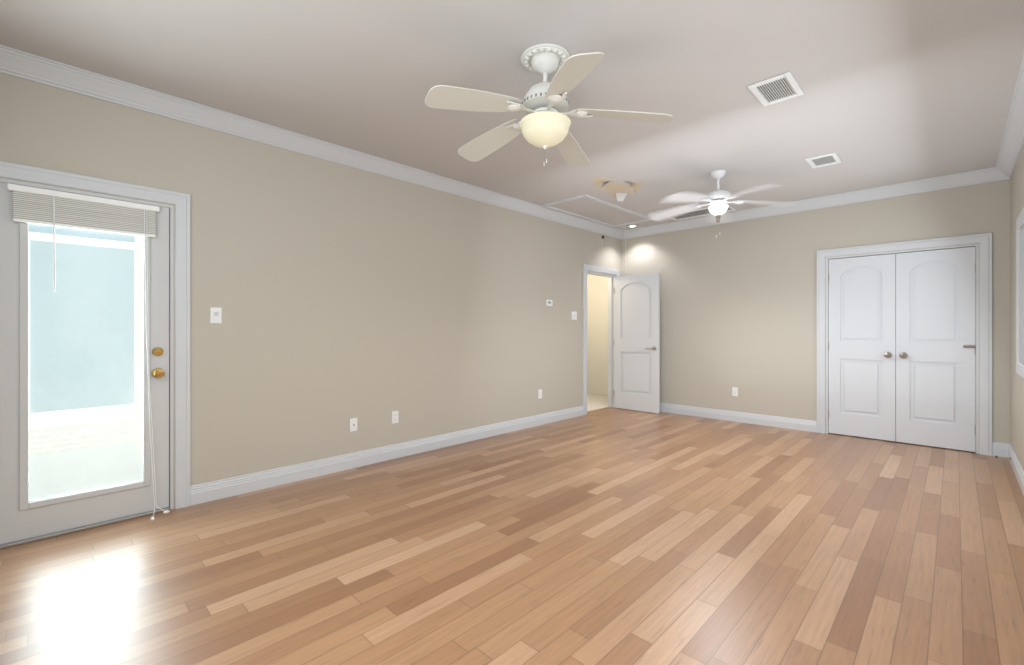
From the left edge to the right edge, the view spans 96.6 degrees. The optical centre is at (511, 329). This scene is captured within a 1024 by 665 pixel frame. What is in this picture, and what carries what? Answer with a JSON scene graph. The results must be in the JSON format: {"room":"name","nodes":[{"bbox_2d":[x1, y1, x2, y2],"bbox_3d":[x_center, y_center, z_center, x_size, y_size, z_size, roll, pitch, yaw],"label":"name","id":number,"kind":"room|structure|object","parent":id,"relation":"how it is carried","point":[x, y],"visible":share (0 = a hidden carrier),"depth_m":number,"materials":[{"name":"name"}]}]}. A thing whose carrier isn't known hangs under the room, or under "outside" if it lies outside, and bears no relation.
{"room":"empty living room","nodes":[
{"label":"empty living room","id":0,"kind":"room"},
{"bbox_2d":[210,307,221,322],"bbox_3d":[-2.107,-0.100,3.248,0.010,0.115,0.070,0,0,44],"label":"light switch","id":1,"kind":"object","parent":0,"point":[215,314],"depth_m":3.25,"materials":[{"name":"white plastic"}]},
{"bbox_2d":[0,73,620,508],"bbox_3d":[-0.731,-0.185,4.756,0.120,2.790,7.140,0,0,44],"label":"wall","id":2,"kind":"structure","parent":0,"point":[340,295],"depth_m":3.84,"materials":[{"name":"beige paint"}]},
{"bbox_2d":[0,161,190,548],"bbox_3d":[-2.624,0.141,2.830,0.191,2.137,1.014,0,0,44],"label":"door frame","id":3,"kind":"structure","parent":2,"relation":"attached to","point":[182,201],"depth_m":3.08,"materials":[{"name":"white wood"}]},
{"bbox_2d":[0,182,168,544],"bbox_3d":[-2.595,0.186,2.802,0.186,2.012,0.786,0,0,44],"label":"door","id":4,"kind":"structure","parent":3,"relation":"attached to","point":[23,516],"depth_m":2.76,"materials":[{"name":"white"}]},
{"bbox_2d":[8,183,169,520],"bbox_3d":[-2.480,0.190,2.717,0.217,1.996,0.710,0,0,44],"label":"mini blind","id":5,"kind":"object","parent":3,"relation":"attached to","point":[40,206],"visible":0.96,"depth_m":2.75,"materials":[{"name":"white plastic"}]},
{"bbox_2d":[0,45,623,238],"bbox_3d":[-0.652,-1.474,4.679,0.102,0.113,6.900,0,0,44],"label":"crown molding","id":6,"kind":"structure","parent":2,"relation":"attached to","point":[32,67],"depth_m":3.31,"materials":[{"name":"white wood"}]},
{"bbox_2d":[350,418,357,431],"bbox_3d":[-1.382,0.835,3.990,0.016,0.115,0.070,0,0,44],"label":"outlet plate","id":7,"kind":"object","parent":2,"relation":"attached to","point":[353,424],"visible":1,"depth_m":3.99,"materials":[{"name":"white plastic"}]},
{"bbox_2d":[191,406,583,505],"bbox_3d":[-0.602,1.144,4.791,0.016,0.132,4.616,0,0,44],"label":"baseboard","id":8,"kind":"structure","parent":2,"relation":"attached to","point":[221,489],"depth_m":3.98,"materials":[{"name":"white wood"}]},
{"bbox_2d":[392,411,398,423],"bbox_3d":[-1.097,0.825,4.288,0.009,0.115,0.070,0,0,44],"label":"electrical outlet","id":9,"kind":"object","parent":2,"relation":"attached to","point":[395,416],"visible":1,"depth_m":4.29,"materials":[{"name":"white plastic"}]},
{"bbox_2d":[538,389,541,398],"bbox_3d":[0.359,0.820,5.785,0.009,0.115,0.070,0,0,44],"label":"electrical outlet","id":10,"kind":"object","parent":2,"relation":"attached to","point":[539,394],"visible":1,"depth_m":5.78,"materials":[{"name":"white plastic"}]},
{"bbox_2d":[546,300,552,306],"bbox_3d":[0.482,-0.340,5.899,0.025,0.085,0.115,0,0,44],"label":"thermostat","id":11,"kind":"object","parent":2,"relation":"attached to","point":[549,303],"visible":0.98,"depth_m":5.88,"materials":[{"name":"white plastic"}]},
{"bbox_2d":[572,311,576,319],"bbox_3d":[0.863,-0.190,6.297,0.018,0.115,0.116,0,0,44],"label":"toggle light switch","id":12,"kind":"object","parent":2,"relation":"attached to","point":[574,315],"visible":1,"depth_m":6.30,"materials":[{"name":"white plastic"}]},
{"bbox_2d":[583,264,619,414],"bbox_3d":[1.296,0.141,6.829,0.145,2.137,0.954,0,0,44],"label":"door frame","id":13,"kind":"structure","parent":2,"relation":"attached to","point":[610,352],"depth_m":6.99,"materials":[{"name":"white wood"}]},
{"bbox_2d":[613,272,659,413],"bbox_3d":[1.841,0.195,6.782,0.738,2.015,0.139,0,0,44],"label":"door","id":14,"kind":"structure","parent":2,"relation":"in","point":[636,342],"depth_m":6.75,"materials":[{"name":"white wood"}]},
{"bbox_2d":[0,394,1023,664],"bbox_3d":[0.541,1.235,4.063,5.870,0.050,7.920,0,0,44],"label":"floor","id":15,"kind":"structure","parent":0,"point":[608,535],"depth_m":2.37,"materials":[{"name":"brown wood"}]},
{"bbox_2d":[0,0,1023,229],"bbox_3d":[0.541,-1.555,4.063,5.870,0.050,7.920,0,0,44],"label":"ceiling","id":16,"kind":"structure","parent":0,"point":[898,91],"depth_m":2.75,"materials":[{"name":"white paint"}]},
{"bbox_2d":[425,43,672,165],"bbox_3d":[0.149,-1.227,2.603,1.286,0.606,1.338,0,0,44],"label":"fan","id":17,"kind":"object","parent":16,"relation":"hanging from","point":[545,122],"visible":1,"depth_m":2.48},
{"bbox_2d":[542,194,651,266],"bbox_3d":[1.165,-1.200,5.967,0.650,0.660,1.620,0,0,44],"label":"attic hatch","id":18,"kind":"object","parent":16,"relation":"attached to","point":[590,208],"visible":0.96,"depth_m":5.90,"materials":[{"name":"white wood"}]},
{"bbox_2d":[592,177,642,200],"bbox_3d":[1.110,-1.477,4.873,0.485,0.107,0.762,0,0,44],"label":"ceiling light","id":19,"kind":"object","parent":16,"relation":"attached to","point":[619,191],"visible":1,"depth_m":4.87,"materials":[{"name":"beige glass"}]},
{"bbox_2d":[670,205,735,220],"bbox_3d":[2.449,-1.523,5.960,0.800,0.014,0.360,0,0,44],"label":"ceiling vent","id":20,"kind":"object","parent":16,"relation":"in","point":[697,213],"visible":0.73,"depth_m":6.01,"materials":[{"name":"white metal"}]},
{"bbox_2d":[649,170,795,236],"bbox_3d":[1.972,-1.215,4.475,1.294,0.630,1.341,0,0,44],"label":"fan","id":21,"kind":"object","parent":16,"relation":"hanging from","point":[717,199],"visible":1,"depth_m":4.39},
{"bbox_2d":[644,197,754,221],"bbox_3d":[2.386,-1.528,5.839,1.120,0.004,0.760,0,0,44],"label":"blades","id":22,"kind":"object","parent":21,"relation":"attached to","point":[701,216],"visible":0.62,"depth_m":5.82,"materials":[{"name":"white paint"}]},
{"bbox_2d":[748,71,803,106],"bbox_3d":[1.681,-1.523,2.905,0.235,0.014,0.345,0,0,44],"label":"ceiling vent","id":23,"kind":"object","parent":16,"relation":"in","point":[779,88],"visible":0.98,"depth_m":2.89,"materials":[{"name":"white metal"}]},
{"bbox_2d":[805,152,841,167],"bbox_3d":[2.814,-1.523,4.120,0.225,0.014,0.300,0,0,44],"label":"ceiling vent","id":24,"kind":"object","parent":16,"relation":"in","point":[824,160],"visible":0.98,"depth_m":4.11,"materials":[{"name":"white metal"}]},
{"bbox_2d":[587,274,607,395],"bbox_3d":[1.736,-0.185,8.355,1.360,2.790,0.100,0,0,44],"label":"wall","id":25,"kind":"structure","parent":0,"point":[597,335],"depth_m":8.42,"materials":[{"name":"white paint"}]},
{"bbox_2d":[621,179,1010,443],"bbox_3d":[3.289,-0.185,5.742,4.270,2.790,0.120,0,0,44],"label":"wall","id":26,"kind":"structure","parent":0,"point":[738,304],"depth_m":5.70,"materials":[{"name":"beige paint"}]},
{"bbox_2d":[732,387,737,395],"bbox_3d":[2.933,0.820,5.999,0.070,0.115,0.009,0,0,44],"label":"outlet","id":27,"kind":"object","parent":26,"relation":"attached to","point":[734,391],"visible":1,"depth_m":6.00,"materials":[{"name":"white plastic"}]},
{"bbox_2d":[660,403,816,431],"bbox_3d":[2.641,1.144,6.268,2.608,0.132,0.030,0,0,44],"label":"baseboard","id":28,"kind":"structure","parent":26,"relation":"attached to","point":[759,419],"depth_m":5.92,"materials":[{"name":"white wood"}]},
{"bbox_2d":[624,167,991,238],"bbox_3d":[3.165,-1.474,5.708,3.900,0.113,0.101,0,0,44],"label":"crown molding","id":29,"kind":"structure","parent":26,"relation":"attached to","point":[980,176],"depth_m":5.18,"materials":[{"name":"white wood"}]},
{"bbox_2d":[828,254,895,440],"bbox_3d":[3.875,0.195,5.081,0.604,2.010,0.106,0,0,44],"label":"door","id":30,"kind":"structure","parent":26,"relation":"in","point":[862,346],"depth_m":5.08,"materials":[{"name":"white wood"}]},
{"bbox_2d":[817,233,991,455],"bbox_3d":[4.132,0.141,4.909,1.424,2.137,0.142,0,0,44],"label":"door frame","id":31,"kind":"structure","parent":26,"relation":"attached to","point":[983,250],"depth_m":4.49,"materials":[{"name":"white wood"}]},
{"bbox_2d":[896,247,975,451],"bbox_3d":[4.311,0.195,4.657,0.604,2.010,0.106,0,0,44],"label":"door","id":32,"kind":"structure","parent":26,"relation":"in","point":[935,348],"depth_m":4.66,"materials":[{"name":"white wood"}]},
{"bbox_2d":[1011,143,1023,470],"bbox_3d":[2.288,-0.185,1.736,0.120,2.790,7.020,0,0,44],"label":"wall","id":33,"kind":"structure","parent":0,"point":[1017,380],"depth_m":3.94,"materials":[{"name":"beige paint"}]},
{"bbox_2d":[992,52,1023,181],"bbox_3d":[2.250,-1.474,1.857,0.102,0.113,6.900,0,0,44],"label":"crown molding","id":34,"kind":"structure","parent":33,"relation":"attached to","point":[1012,142],"depth_m":3.48,"materials":[{"name":"white wood"}]},
{"bbox_2d":[1003,443,1023,495],"bbox_3d":[2.273,1.144,1.835,0.040,0.132,6.900,0,0,44],"label":"baseboard","id":35,"kind":"structure","parent":33,"relation":"attached to","point":[1008,452],"depth_m":3.83,"materials":[{"name":"white wood"}]},
{"bbox_2d":[1016,208,1023,377],"bbox_3d":[3.549,-0.265,3.105,0.061,1.234,1.584,0,0,44],"label":"window","id":36,"kind":"structure","parent":33,"relation":"in","point":[1019,295],"depth_m":3.62,"materials":[{"name":"white wood"}]},
{"label":"outside","id":37,"kind":"structure","parent":0,"visible":0},
{"bbox_2d":[29,443,141,499],"bbox_3d":[-6.032,1.280,5.796,8.830,0.060,11.000,0,0,44],"label":"patio","id":38,"kind":"structure","parent":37,"point":[87,470],"depth_m":4.04,"materials":[{"name":"white concrete"}]},
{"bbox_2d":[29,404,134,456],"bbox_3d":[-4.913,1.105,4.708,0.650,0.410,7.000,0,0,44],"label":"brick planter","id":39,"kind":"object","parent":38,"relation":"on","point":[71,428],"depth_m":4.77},
{"bbox_2d":[29,232,134,412],"bbox_3d":[-5.104,0.110,5.459,0.130,2.400,1.050,0,0,44],"label":"fence","id":40,"kind":"object","parent":38,"relation":"on","point":[84,288],"depth_m":5.43,"materials":[{"name":"blue"}]},
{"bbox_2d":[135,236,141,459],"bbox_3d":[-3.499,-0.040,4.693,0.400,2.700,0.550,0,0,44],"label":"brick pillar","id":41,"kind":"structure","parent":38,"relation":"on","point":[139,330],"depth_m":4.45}
]}

